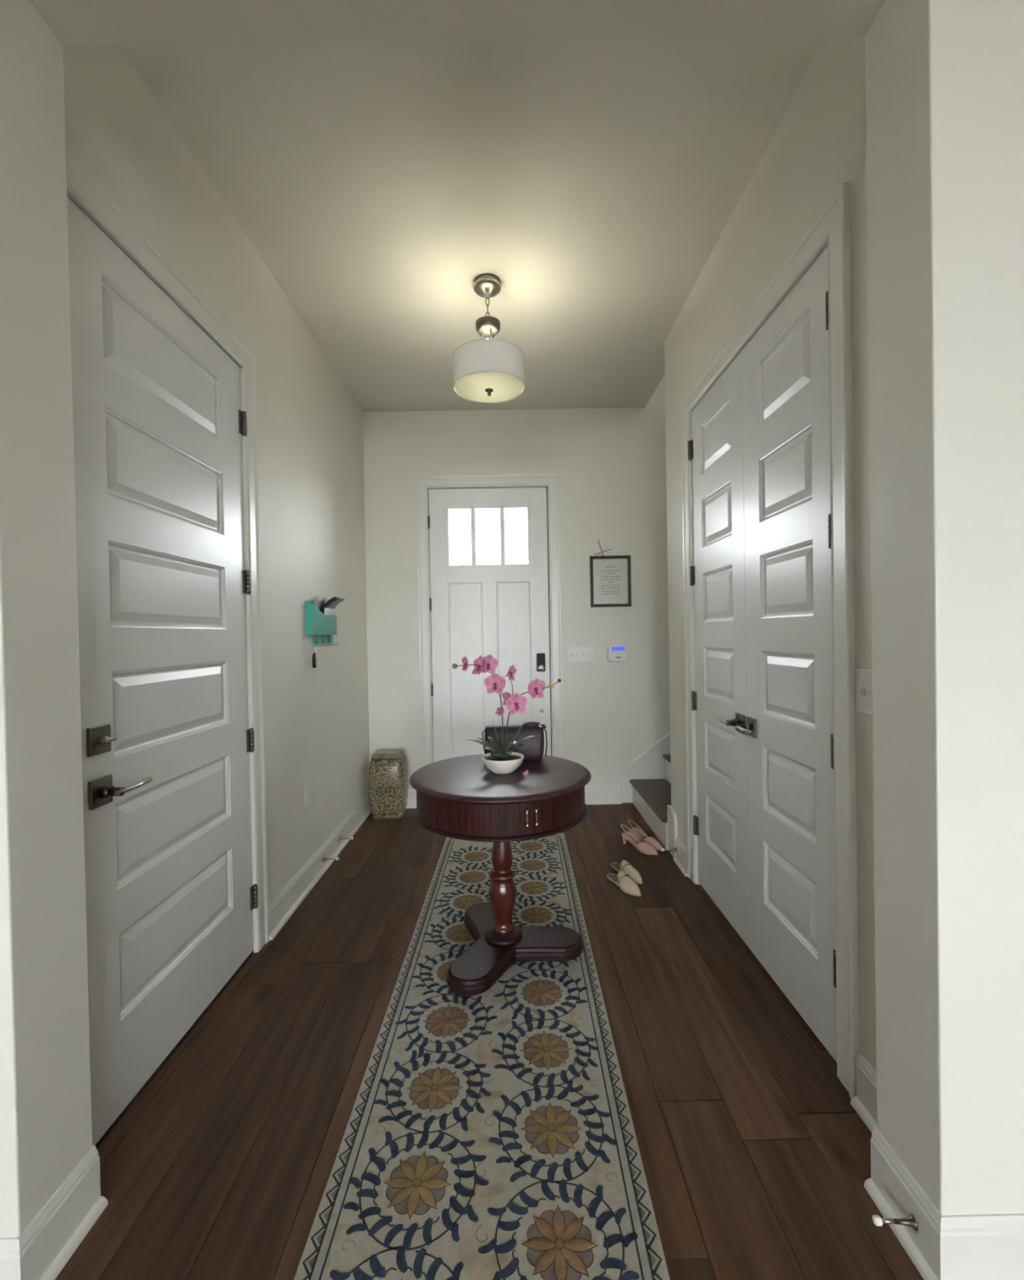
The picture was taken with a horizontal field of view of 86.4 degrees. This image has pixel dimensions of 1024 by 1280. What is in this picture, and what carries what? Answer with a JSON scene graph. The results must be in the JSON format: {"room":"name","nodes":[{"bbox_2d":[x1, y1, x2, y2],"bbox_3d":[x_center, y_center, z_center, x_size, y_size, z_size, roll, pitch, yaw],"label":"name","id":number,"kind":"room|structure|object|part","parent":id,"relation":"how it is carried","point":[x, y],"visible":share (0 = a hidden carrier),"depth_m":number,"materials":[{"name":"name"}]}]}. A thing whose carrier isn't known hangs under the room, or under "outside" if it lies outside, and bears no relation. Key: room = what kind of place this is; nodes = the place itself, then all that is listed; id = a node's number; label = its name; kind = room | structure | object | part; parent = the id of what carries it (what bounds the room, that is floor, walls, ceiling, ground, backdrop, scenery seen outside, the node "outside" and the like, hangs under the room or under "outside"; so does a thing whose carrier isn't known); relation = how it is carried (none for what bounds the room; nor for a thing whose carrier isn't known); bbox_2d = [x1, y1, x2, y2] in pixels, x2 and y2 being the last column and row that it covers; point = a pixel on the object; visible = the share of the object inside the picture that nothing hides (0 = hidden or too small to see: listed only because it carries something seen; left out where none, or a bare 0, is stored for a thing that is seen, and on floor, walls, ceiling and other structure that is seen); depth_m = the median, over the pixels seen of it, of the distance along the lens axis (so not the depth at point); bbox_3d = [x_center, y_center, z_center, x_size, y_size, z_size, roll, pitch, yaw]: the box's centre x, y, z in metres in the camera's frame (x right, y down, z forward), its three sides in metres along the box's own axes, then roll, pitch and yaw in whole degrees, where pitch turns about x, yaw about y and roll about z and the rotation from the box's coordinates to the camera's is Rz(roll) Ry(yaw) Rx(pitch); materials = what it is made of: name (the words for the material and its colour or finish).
{"room":"entrance hallway","nodes":[
{"label":"entrance hallway","id":0,"kind":"room"},
{"bbox_2d":[62,45,369,952],"bbox_3d":[-1.172,-0.209,2.735,0.120,3.048,2.936,-1,1,0],"label":"wall","id":1,"kind":"structure","parent":0,"point":[309,424],"depth_m":2.64,"materials":[{"name":"white paint"}]},
{"bbox_2d":[66,196,257,1149],"bbox_3d":[-1.090,0.098,1.827,0.107,2.452,0.939,-1,1,0],"label":"door","id":2,"kind":"structure","parent":1,"relation":"in","point":[159,422],"depth_m":1.69,"materials":[{"name":"white paint"}]},
{"bbox_3d":[-1.093,0.404,1.451,0.010,0.074,0.074,-1,1,0],"label":"lever handle","id":3,"kind":"part","parent":2,"relation":"part of","materials":[{"name":"silver metal"}]},
{"bbox_3d":[-1.041,0.402,1.504,0.021,0.014,0.131,-1,1,0],"label":"lever","id":4,"kind":"part","parent":2,"relation":"part of","materials":[{"name":"silver metal"}]},
{"bbox_3d":[-1.130,-0.886,1.804,0.013,0.242,0.618,-1,1,0],"label":"panel","id":5,"kind":"part","parent":2,"relation":"part of","materials":[{"name":"white paint"}]},
{"bbox_3d":[-1.123,-0.523,1.808,0.013,0.242,0.618,-1,1,0],"label":"panel","id":6,"kind":"part","parent":2,"relation":"part of","materials":[{"name":"white paint"}]},
{"bbox_3d":[-1.117,-0.158,1.812,0.013,0.242,0.618,-1,1,0],"label":"panel","id":7,"kind":"part","parent":2,"relation":"part of","materials":[{"name":"white paint"}]},
{"bbox_3d":[-1.110,0.205,1.815,0.013,0.242,0.618,-1,1,0],"label":"panel","id":8,"kind":"part","parent":2,"relation":"part of","materials":[{"name":"white paint"}]},
{"bbox_3d":[-1.104,0.568,1.819,0.013,0.242,0.618,-1,1,0],"label":"panel","id":9,"kind":"part","parent":2,"relation":"part of","materials":[{"name":"white paint"}]},
{"bbox_3d":[-1.097,0.933,1.823,0.013,0.242,0.618,-1,1,0],"label":"panel","id":10,"kind":"part","parent":2,"relation":"part of","materials":[{"name":"white paint"}]},
{"bbox_2d":[65,148,269,952],"bbox_3d":[-1.093,0.051,1.820,0.020,2.546,1.118,-1,1,0],"label":"trim","id":11,"kind":"structure","parent":1,"relation":"attached to","point":[82,187],"depth_m":2.29,"materials":[{"name":"white paint"}]},
{"bbox_2d":[304,780,311,806],"bbox_3d":[-1.089,0.818,2.916,0.009,0.120,0.072,-1,1,0],"label":"wall outlet","id":12,"kind":"object","parent":1,"relation":"attached to","point":[307,785],"visible":1,"depth_m":2.91,"materials":[{"name":"white plastic"}]},
{"bbox_2d":[268,791,371,940],"bbox_3d":[-1.073,1.238,3.307,0.031,0.140,1.825,-1,1,0],"label":"baseboard","id":13,"kind":"structure","parent":1,"relation":"attached to","point":[282,907],"depth_m":2.92,"materials":[{"name":"white paint"}]},
{"bbox_2d":[305,600,337,646],"bbox_3d":[-1.088,-0.091,3.152,0.047,0.252,0.427,-1,1,0],"label":"holder","id":14,"kind":"object","parent":1,"relation":"attached to","point":[322,627],"visible":0.97,"depth_m":3.07,"materials":[{"name":"teal metal"}]},
{"bbox_2d":[311,645,317,667],"bbox_3d":[-1.077,0.091,2.989,0.018,0.119,0.067,-1,1,0],"label":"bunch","id":15,"kind":"object","parent":14,"relation":"hanging from","point":[314,659],"visible":1,"depth_m":2.96,"materials":[{"name":"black metal"}]},
{"bbox_2d":[312,595,325,610],"bbox_3d":[-1.097,-0.140,3.083,0.019,0.213,0.240,-1,1,0],"label":"envelope","id":16,"kind":"object","parent":14,"relation":"in","point":[318,602],"visible":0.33,"depth_m":3.10,"materials":[{"name":"grey paper"}]},
{"bbox_3d":[-1.108,-0.004,3.193,0.003,0.051,0.307,-1,1,0],"label":"hook plate","id":17,"kind":"part","parent":14,"relation":"part of","materials":[{"name":"teal metal"}]},
{"bbox_3d":[-1.081,-0.118,3.152,0.002,0.174,0.427,-1,1,0],"label":"panel","id":18,"kind":"part","parent":14,"relation":"part of","materials":[{"name":"teal metal"}]},
{"bbox_2d":[324,599,334,615],"bbox_3d":[-1.083,-0.138,3.243,0.015,0.205,0.230,-1,1,0],"label":"folded letter","id":19,"kind":"object","parent":14,"relation":"in","point":[327,611],"visible":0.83,"depth_m":3.23,"materials":[{"name":"white paper"}]},
{"bbox_2d":[320,596,344,614],"bbox_3d":[-1.064,-0.143,3.208,0.079,0.214,0.310,-1,1,0],"label":"magazine","id":20,"kind":"object","parent":14,"relation":"in","point":[334,602],"visible":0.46,"depth_m":3.22,"materials":[{"name":"grey paper"}]},
{"bbox_2d":[322,857,338,862],"bbox_3d":[-1.029,1.246,3.103,0.090,0.026,0.025,-1,1,0],"label":"door stop","id":21,"kind":"object","parent":1,"relation":"attached to","point":[324,859],"visible":1,"depth_m":3.10,"materials":[{"name":"silver metal"}]},
{"bbox_2d":[337,836,353,840],"bbox_3d":[-1.031,1.235,3.391,0.090,0.026,0.025,-1,1,0],"label":"door stop","id":22,"kind":"object","parent":1,"relation":"attached to","point":[340,838],"visible":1,"depth_m":3.38,"materials":[{"name":"silver metal"}]},
{"bbox_2d":[120,36,826,412],"bbox_3d":[-0.116,-1.812,2.723,2.291,0.120,2.936,-1,1,0],"label":"ceiling","id":23,"kind":"structure","parent":0,"point":[597,181],"depth_m":2.08,"materials":[{"name":"white paint"}]},
{"bbox_2d":[452,274,524,403],"bbox_3d":[-0.117,-1.475,2.675,0.353,0.552,0.353,-1,1,0],"label":"pendant lamp","id":24,"kind":"object","parent":23,"relation":"hanging from","point":[486,371],"visible":1,"depth_m":2.59,"materials":[{"name":"white fabric"}]},
{"bbox_3d":[-0.114,-1.309,2.677,0.347,0.146,0.347,-1,1,0],"label":"lamp shade","id":25,"kind":"part","parent":24,"relation":"part of","materials":[{"name":"white fabric"}]},
{"bbox_3d":[-0.114,-1.309,2.677,0.353,0.149,0.353,-1,1,0],"label":"shade trim","id":26,"kind":"part","parent":24,"relation":"part of","materials":[{"name":"white fabric"}]},
{"bbox_2d":[453,371,524,402],"bbox_3d":[-0.112,-1.235,2.678,0.342,0.015,0.342,-1,1,0],"label":"diffuser","id":27,"kind":"object","parent":24,"relation":"attached to","point":[472,386],"depth_m":2.64,"materials":[{"name":"white glass"}]},
{"bbox_2d":[54,802,924,1279],"bbox_3d":[0.130,1.391,-0.859,10.400,0.120,10.451,-1,1,0],"label":"floor","id":28,"kind":"structure","parent":0,"point":[755,1153],"depth_m":1.56,"materials":[{"name":"brown wood"}]},
{"bbox_2d":[368,749,408,819],"bbox_3d":[-0.913,1.063,4.045,0.262,0.466,0.240,-1,1,0],"label":"garden stool","id":29,"kind":"object","parent":28,"relation":"on","point":[388,778],"visible":1,"depth_m":3.94,"materials":[{"name":"ceramic"}]},
{"bbox_3d":[-0.917,0.848,4.045,0.221,0.036,0.199,-1,1,0],"label":"seat","id":30,"kind":"part","parent":29,"relation":"part of","materials":[{"name":"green ceramic"}]},
{"bbox_2d":[293,833,670,1279],"bbox_3d":[-0.056,1.297,1.979,0.770,0.013,3.230,-1,1,1],"label":"rug","id":31,"kind":"object","parent":28,"relation":"on","point":[489,1135],"visible":0.84,"depth_m":1.45,"materials":[{"name":"beige fabric"}]},
{"bbox_2d":[408,753,591,998],"bbox_3d":[-0.040,0.909,2.210,0.724,0.758,0.724,-1,1,0],"label":"table","id":32,"kind":"object","parent":31,"relation":"on","point":[458,797],"visible":0.96,"depth_m":2.05,"materials":[{"name":"brown wood"}]},
{"bbox_3d":[-0.044,0.680,2.207,0.694,0.019,0.694,-1,1,0],"label":"apron moulding","id":33,"kind":"part","parent":32,"relation":"part of","materials":[{"name":"brown wood"}]},
{"bbox_2d":[451,654,560,773],"bbox_3d":[-0.018,0.293,2.198,0.440,0.474,0.171,-1,1,0],"label":"potted orchid","id":34,"kind":"object","parent":32,"relation":"on","point":[499,762],"visible":1,"depth_m":2.18,"materials":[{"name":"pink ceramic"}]},
{"bbox_3d":[-0.129,0.289,2.193,0.186,0.383,0.015,-1,1,0],"label":"stem","id":35,"kind":"part","parent":34,"relation":"part of","materials":[{"name":"brown"}]},
{"bbox_3d":[-0.095,0.107,2.188,0.016,0.028,0.017,-1,1,24],"label":"flower","id":36,"kind":"part","parent":34,"relation":"part of","materials":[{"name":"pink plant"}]},
{"bbox_3d":[-0.067,0.184,2.166,0.018,0.030,0.018,-2,1,-37],"label":"flower","id":37,"kind":"part","parent":34,"relation":"part of","materials":[{"name":"pink plant"}]},
{"bbox_3d":[0.018,0.263,2.168,0.019,0.031,0.018,-1,1,31],"label":"flower","id":38,"kind":"part","parent":34,"relation":"part of","materials":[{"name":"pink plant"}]},
{"bbox_3d":[0.078,0.322,2.199,0.229,0.311,0.006,-1,1,0],"label":"stem","id":39,"kind":"part","parent":34,"relation":"part of","materials":[{"name":"brown"}]},
{"bbox_3d":[0.097,0.204,2.178,0.018,0.028,0.018,-1,1,13],"label":"flower","id":40,"kind":"part","parent":34,"relation":"part of","materials":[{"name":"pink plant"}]},
{"bbox_2d":[481,721,546,759],"bbox_3d":[0.012,0.444,2.430,0.288,0.165,0.109,-1,1,0],"label":"handbag","id":41,"kind":"object","parent":32,"relation":"on","point":[532,748],"visible":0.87,"depth_m":2.38,"materials":[{"name":"black leather"}]},
{"bbox_3d":[0.092,0.376,2.410,0.119,0.031,0.015,-1,1,0],"label":"handle","id":42,"kind":"part","parent":41,"relation":"part of","materials":[{"name":"black leather"}]},
{"bbox_2d":[522,769,528,775],"bbox_3d":[0.051,0.514,2.112,0.022,0.019,0.018,-1,1,18],"label":"petal","id":43,"kind":"object","parent":32,"relation":"on","point":[525,773],"visible":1,"depth_m":2.11,"materials":[{"name":"pink plant"}]},
{"bbox_2d":[525,811,528,827],"bbox_3d":[0.052,0.617,1.874,0.009,0.058,0.009,-1,1,0],"label":"handle","id":44,"kind":"object","parent":32,"relation":"on","point":[526,812],"depth_m":1.87,"materials":[{"name":"silver metal"}]},
{"bbox_2d":[535,810,537,826],"bbox_3d":[0.085,0.616,1.886,0.009,0.058,0.009,-1,1,0],"label":"handle","id":45,"kind":"object","parent":32,"relation":"on","point":[536,811],"depth_m":1.88,"materials":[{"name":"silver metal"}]},
{"bbox_2d":[605,871,640,896],"bbox_3d":[0.581,1.245,2.833,0.078,0.075,0.258,-1,1,-28],"label":"shoe","id":46,"kind":"object","parent":28,"relation":"on","point":[622,880],"visible":1,"depth_m":2.79,"materials":[{"name":"beige fabric"}]},
{"bbox_2d":[609,859,642,884],"bbox_3d":[0.624,1.242,2.969,0.079,0.075,0.258,-1,1,-25],"label":"shoe","id":47,"kind":"object","parent":28,"relation":"on","point":[624,866],"visible":0.9,"depth_m":2.93,"materials":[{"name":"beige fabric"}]},
{"bbox_2d":[620,824,657,854],"bbox_3d":[0.771,1.216,3.325,0.078,0.115,0.275,-2,1,-41],"label":"shoe","id":48,"kind":"object","parent":28,"relation":"on","point":[644,847],"visible":1,"depth_m":3.30,"materials":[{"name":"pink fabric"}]},
{"bbox_2d":[619,732,671,848],"bbox_3d":[1.852,0.425,3.754,2.054,1.646,0.942,-1,1,0],"label":"staircase","id":49,"kind":"structure","parent":28,"relation":"on","point":[646,780],"depth_m":4.13,"materials":[{"name":"white paint"}]},
{"bbox_2d":[627,819,662,850],"bbox_3d":[0.830,1.214,3.397,0.078,0.115,0.281,-1,1,-32],"label":"shoe","id":50,"kind":"object","parent":28,"relation":"on","point":[654,842],"visible":0.73,"depth_m":3.38,"materials":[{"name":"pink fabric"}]},
{"bbox_2d":[481,751,524,773],"bbox_3d":[-0.036,0.499,2.200,0.171,0.062,0.171,-1,1,0],"label":"bowl","id":51,"kind":"object","parent":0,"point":[500,763],"depth_m":2.15,"materials":[{"name":"beige ceramic"}]},
{"bbox_2d":[0,0,1023,1237],"bbox_3d":[0.090,-0.214,1.176,10.200,3.048,0.195,-1,1,0],"label":"wall","id":52,"kind":"structure","parent":0,"point":[944,78],"depth_m":1.12,"materials":[{"name":"white paint"}]},
{"bbox_2d":[0,1145,108,1279],"bbox_3d":[-2.967,1.296,1.161,4.032,0.140,0.226,-1,1,0],"label":"baseboard","id":53,"kind":"structure","parent":52,"relation":"attached to","point":[47,1243],"depth_m":1.16,"materials":[{"name":"white paint"}]},
{"bbox_3d":[-2.966,1.356,1.161,4.032,0.020,0.226,-1,1,0],"label":"shoe moulding","id":54,"kind":"part","parent":53,"relation":"part of","materials":[{"name":"white paint"}]},
{"bbox_2d":[863,1127,1023,1279],"bbox_3d":[3.025,1.186,1.191,4.383,0.140,0.226,-1,1,0],"label":"baseboard","id":55,"kind":"structure","parent":52,"relation":"attached to","point":[972,1246],"depth_m":1.09,"materials":[{"name":"white paint"}]},
{"bbox_2d":[871,1213,917,1230],"bbox_3d":[0.812,1.233,1.162,0.082,0.030,0.025,-1,1,13],"label":"door stop","id":56,"kind":"object","parent":55,"relation":"attached to","point":[909,1220],"visible":1,"depth_m":1.16,"materials":[{"name":"silver metal"}]},
{"bbox_3d":[0.800,1.237,1.162,0.029,0.011,0.008,-1,1,10],"label":"rod","id":57,"kind":"part","parent":56,"relation":"part of","materials":[{"name":"silver metal"}]},
{"bbox_3d":[3.026,1.246,1.192,4.383,0.020,0.226,-1,1,0],"label":"shoe moulding","id":58,"kind":"part","parent":55,"relation":"part of","materials":[{"name":"white paint"}]},
{"bbox_2d":[362,375,671,802],"bbox_3d":[1.543,-1.551,4.273,5.614,5.600,0.140,-1,1,0],"label":"wall","id":59,"kind":"structure","parent":0,"point":[610,464],"depth_m":4.21,"materials":[{"name":"white paint"}]},
{"bbox_2d":[405,788,416,808],"bbox_3d":[-0.882,1.224,4.205,0.358,0.140,0.031,-1,1,0],"label":"baseboard","id":60,"kind":"structure","parent":59,"relation":"attached to","point":[411,795],"depth_m":4.21,"materials":[{"name":"white paint"}]},
{"bbox_3d":[-0.881,1.284,4.198,0.358,0.020,0.017,-1,1,0],"label":"shoe moulding","id":61,"kind":"part","parent":60,"relation":"part of","materials":[{"name":"white paint"}]},
{"bbox_2d":[427,487,551,762],"bbox_3d":[-0.177,0.055,4.209,0.944,2.452,0.124,-1,1,0],"label":"door","id":62,"kind":"structure","parent":59,"relation":"in","point":[501,611],"depth_m":4.22,"materials":[{"name":"white paint"}]},
{"bbox_3d":[-0.349,0.299,4.229,0.266,1.490,0.008,-1,1,0],"label":"panel","id":63,"kind":"part","parent":62,"relation":"part of","materials":[{"name":"white wood"}]},
{"bbox_3d":[0.022,0.292,4.231,0.267,1.490,0.008,-1,1,0],"label":"panel","id":64,"kind":"part","parent":62,"relation":"part of","materials":[{"name":"white wood"}]},
{"bbox_2d":[415,473,564,767],"bbox_3d":[-0.165,0.008,4.200,1.104,2.546,0.020,-1,1,0],"label":"trim","id":65,"kind":"structure","parent":59,"relation":"attached to","point":[551,481],"depth_m":4.19,"materials":[{"name":"white paint"}]},
{"bbox_2d":[567,647,594,662],"bbox_3d":[0.530,0.116,4.205,0.203,0.117,0.020,-1,1,0],"label":"light switch","id":66,"kind":"object","parent":59,"relation":"attached to","point":[575,655],"visible":1,"depth_m":4.20,"materials":[{"name":"white plastic"}]},
{"bbox_2d":[584,784,621,804],"bbox_3d":[0.625,1.197,4.212,0.434,0.140,0.031,-1,1,0],"label":"baseboard","id":67,"kind":"structure","parent":59,"relation":"attached to","point":[593,794],"depth_m":4.21,"materials":[{"name":"white paint"}]},
{"bbox_3d":[0.627,1.257,4.206,0.434,0.020,0.017,-1,1,0],"label":"shoe moulding","id":68,"kind":"part","parent":67,"relation":"part of","materials":[{"name":"white paint"}]},
{"bbox_2d":[589,555,631,607],"bbox_3d":[0.759,-0.452,4.201,0.313,0.393,0.018,-1,1,0],"label":"framed print","id":69,"kind":"object","parent":59,"relation":"attached to","point":[610,575],"visible":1,"depth_m":4.20,"materials":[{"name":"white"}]},
{"bbox_2d":[594,539,612,555],"bbox_3d":[0.701,-0.709,4.199,0.138,0.126,0.012,-1,1,0],"label":"cross","id":70,"kind":"object","parent":69,"relation":"on","point":[602,552],"visible":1,"depth_m":4.20,"materials":[{"name":"silver metal"}]},
{"bbox_2d":[607,644,627,661],"bbox_3d":[0.816,0.103,4.203,0.158,0.124,0.027,-1,1,0],"label":"panel","id":71,"kind":"object","parent":59,"relation":"attached to","point":[618,652],"visible":1,"depth_m":4.19,"materials":[{"name":"white plastic"}]},
{"bbox_2d":[664,35,875,1071],"bbox_3d":[1.001,-0.243,2.274,0.120,3.048,1.993,-1,1,0],"label":"wall","id":72,"kind":"structure","parent":0,"point":[819,145],"depth_m":1.72,"materials":[{"name":"white paint"}]},
{"bbox_2d":[660,847,676,852],"bbox_3d":[0.904,1.209,3.143,0.090,0.024,0.025,-1,1,0],"label":"door stop","id":73,"kind":"object","parent":72,"relation":"attached to","point":[675,848],"visible":1,"depth_m":3.14,"materials":[{"name":"silver metal"}]},
{"bbox_2d":[666,804,677,857],"bbox_3d":[0.951,1.135,3.233,0.020,0.271,0.144,-1,1,0],"label":"trim","id":74,"kind":"structure","parent":72,"relation":"attached to","point":[672,822],"depth_m":3.21,"materials":[{"name":"white paint"}]},
{"bbox_2d":[672,835,687,876],"bbox_3d":[0.948,1.204,3.051,0.031,0.140,0.220,-1,1,0],"label":"baseboard","id":75,"kind":"structure","parent":72,"relation":"attached to","point":[681,858],"depth_m":3.05,"materials":[{"name":"white paint"}]},
{"bbox_3d":[0.942,1.264,3.052,0.017,0.020,0.220,-1,1,0],"label":"shoe moulding","id":76,"kind":"part","parent":75,"relation":"part of","materials":[{"name":"white paint"}]},
{"bbox_2d":[687,351,749,947],"bbox_3d":[0.934,0.044,2.532,0.107,2.434,0.623,-1,1,0],"label":"door","id":77,"kind":"structure","parent":72,"relation":"in","point":[715,448],"depth_m":2.48,"materials":[{"name":"white paint"}]},
{"bbox_3d":[0.938,-0.935,2.510,0.013,0.242,0.360,-1,1,0],"label":"panel","id":78,"kind":"part","parent":77,"relation":"part of","materials":[{"name":"white paint"}]},
{"bbox_3d":[0.944,-0.572,2.514,0.013,0.242,0.360,-1,1,0],"label":"panel","id":79,"kind":"part","parent":77,"relation":"part of","materials":[{"name":"white paint"}]},
{"bbox_3d":[0.951,-0.206,2.518,0.013,0.242,0.360,-1,1,0],"label":"panel","id":80,"kind":"part","parent":77,"relation":"part of","materials":[{"name":"white paint"}]},
{"bbox_3d":[0.958,0.157,2.522,0.013,0.242,0.360,-1,1,0],"label":"panel","id":81,"kind":"part","parent":77,"relation":"part of","materials":[{"name":"white paint"}]},
{"bbox_3d":[0.964,0.520,2.526,0.013,0.242,0.360,-1,1,0],"label":"panel","id":82,"kind":"part","parent":77,"relation":"part of","materials":[{"name":"white paint"}]},
{"bbox_3d":[0.971,0.885,2.530,0.013,0.242,0.360,-1,1,0],"label":"panel","id":83,"kind":"part","parent":77,"relation":"part of","materials":[{"name":"white paint"}]},
{"bbox_3d":[0.898,0.345,2.320,0.021,0.014,0.118,-1,1,0],"label":"lever","id":84,"kind":"part","parent":77,"relation":"part of","materials":[{"name":"silver metal"}]},
{"bbox_3d":[0.951,0.345,2.274,0.010,0.074,0.074,-1,1,0],"label":"lever handle","id":85,"kind":"part","parent":77,"relation":"part of","materials":[{"name":"silver metal"}]},
{"bbox_2d":[680,182,859,1098],"bbox_3d":[0.936,0.010,2.219,0.020,2.546,1.415,-1,1,0],"label":"trim","id":86,"kind":"structure","parent":72,"relation":"attached to","point":[831,228],"depth_m":1.56,"materials":[{"name":"white paint"}]},
{"bbox_2d":[734,247,836,1062],"bbox_3d":[0.937,0.051,1.906,0.107,2.434,0.623,-1,1,0],"label":"door","id":87,"kind":"structure","parent":72,"relation":"in","point":[788,727],"depth_m":1.86,"materials":[{"name":"white paint"}]},
{"bbox_3d":[0.899,0.347,2.123,0.021,0.014,0.118,-1,1,0],"label":"lever","id":88,"kind":"part","parent":87,"relation":"part of","materials":[{"name":"silver metal"}]},
{"bbox_3d":[0.951,0.346,2.169,0.010,0.074,0.074,-1,1,0],"label":"lever handle","id":89,"kind":"part","parent":87,"relation":"part of","materials":[{"name":"silver metal"}]},
{"bbox_3d":[0.941,-0.928,1.893,0.013,0.242,0.362,-1,1,0],"label":"panel","id":90,"kind":"part","parent":87,"relation":"part of","materials":[{"name":"white paint"}]},
{"bbox_3d":[0.948,-0.565,1.897,0.013,0.242,0.362,-1,1,0],"label":"panel","id":91,"kind":"part","parent":87,"relation":"part of","materials":[{"name":"white paint"}]},
{"bbox_3d":[0.954,-0.199,1.901,0.013,0.242,0.362,-1,1,0],"label":"panel","id":92,"kind":"part","parent":87,"relation":"part of","materials":[{"name":"white paint"}]},
{"bbox_3d":[0.961,0.164,1.905,0.013,0.242,0.362,-1,1,0],"label":"panel","id":93,"kind":"part","parent":87,"relation":"part of","materials":[{"name":"white paint"}]},
{"bbox_3d":[0.968,0.527,1.909,0.013,0.242,0.362,-1,1,0],"label":"panel","id":94,"kind":"part","parent":87,"relation":"part of","materials":[{"name":"white paint"}]},
{"bbox_3d":[0.974,0.891,1.913,0.013,0.242,0.362,-1,1,0],"label":"panel","id":95,"kind":"part","parent":87,"relation":"part of","materials":[{"name":"white paint"}]},
{"bbox_2d":[849,1053,876,1133],"bbox_3d":[0.957,1.222,1.406,0.031,0.140,0.225,-1,1,0],"label":"baseboard","id":96,"kind":"structure","parent":72,"relation":"attached to","point":[864,1104],"depth_m":1.47,"materials":[{"name":"white paint"}]},
{"bbox_3d":[0.951,1.282,1.407,0.017,0.020,0.225,-1,1,0],"label":"shoe moulding","id":97,"kind":"part","parent":96,"relation":"part of","materials":[{"name":"white paint"}]},
{"bbox_2d":[855,668,872,715],"bbox_3d":[0.942,0.139,1.469,0.020,0.120,0.070,-1,1,0],"label":"light switch","id":98,"kind":"object","parent":72,"relation":"attached to","point":[863,677],"visible":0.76,"depth_m":1.47,"materials":[{"name":"white plastic"}]}
]}

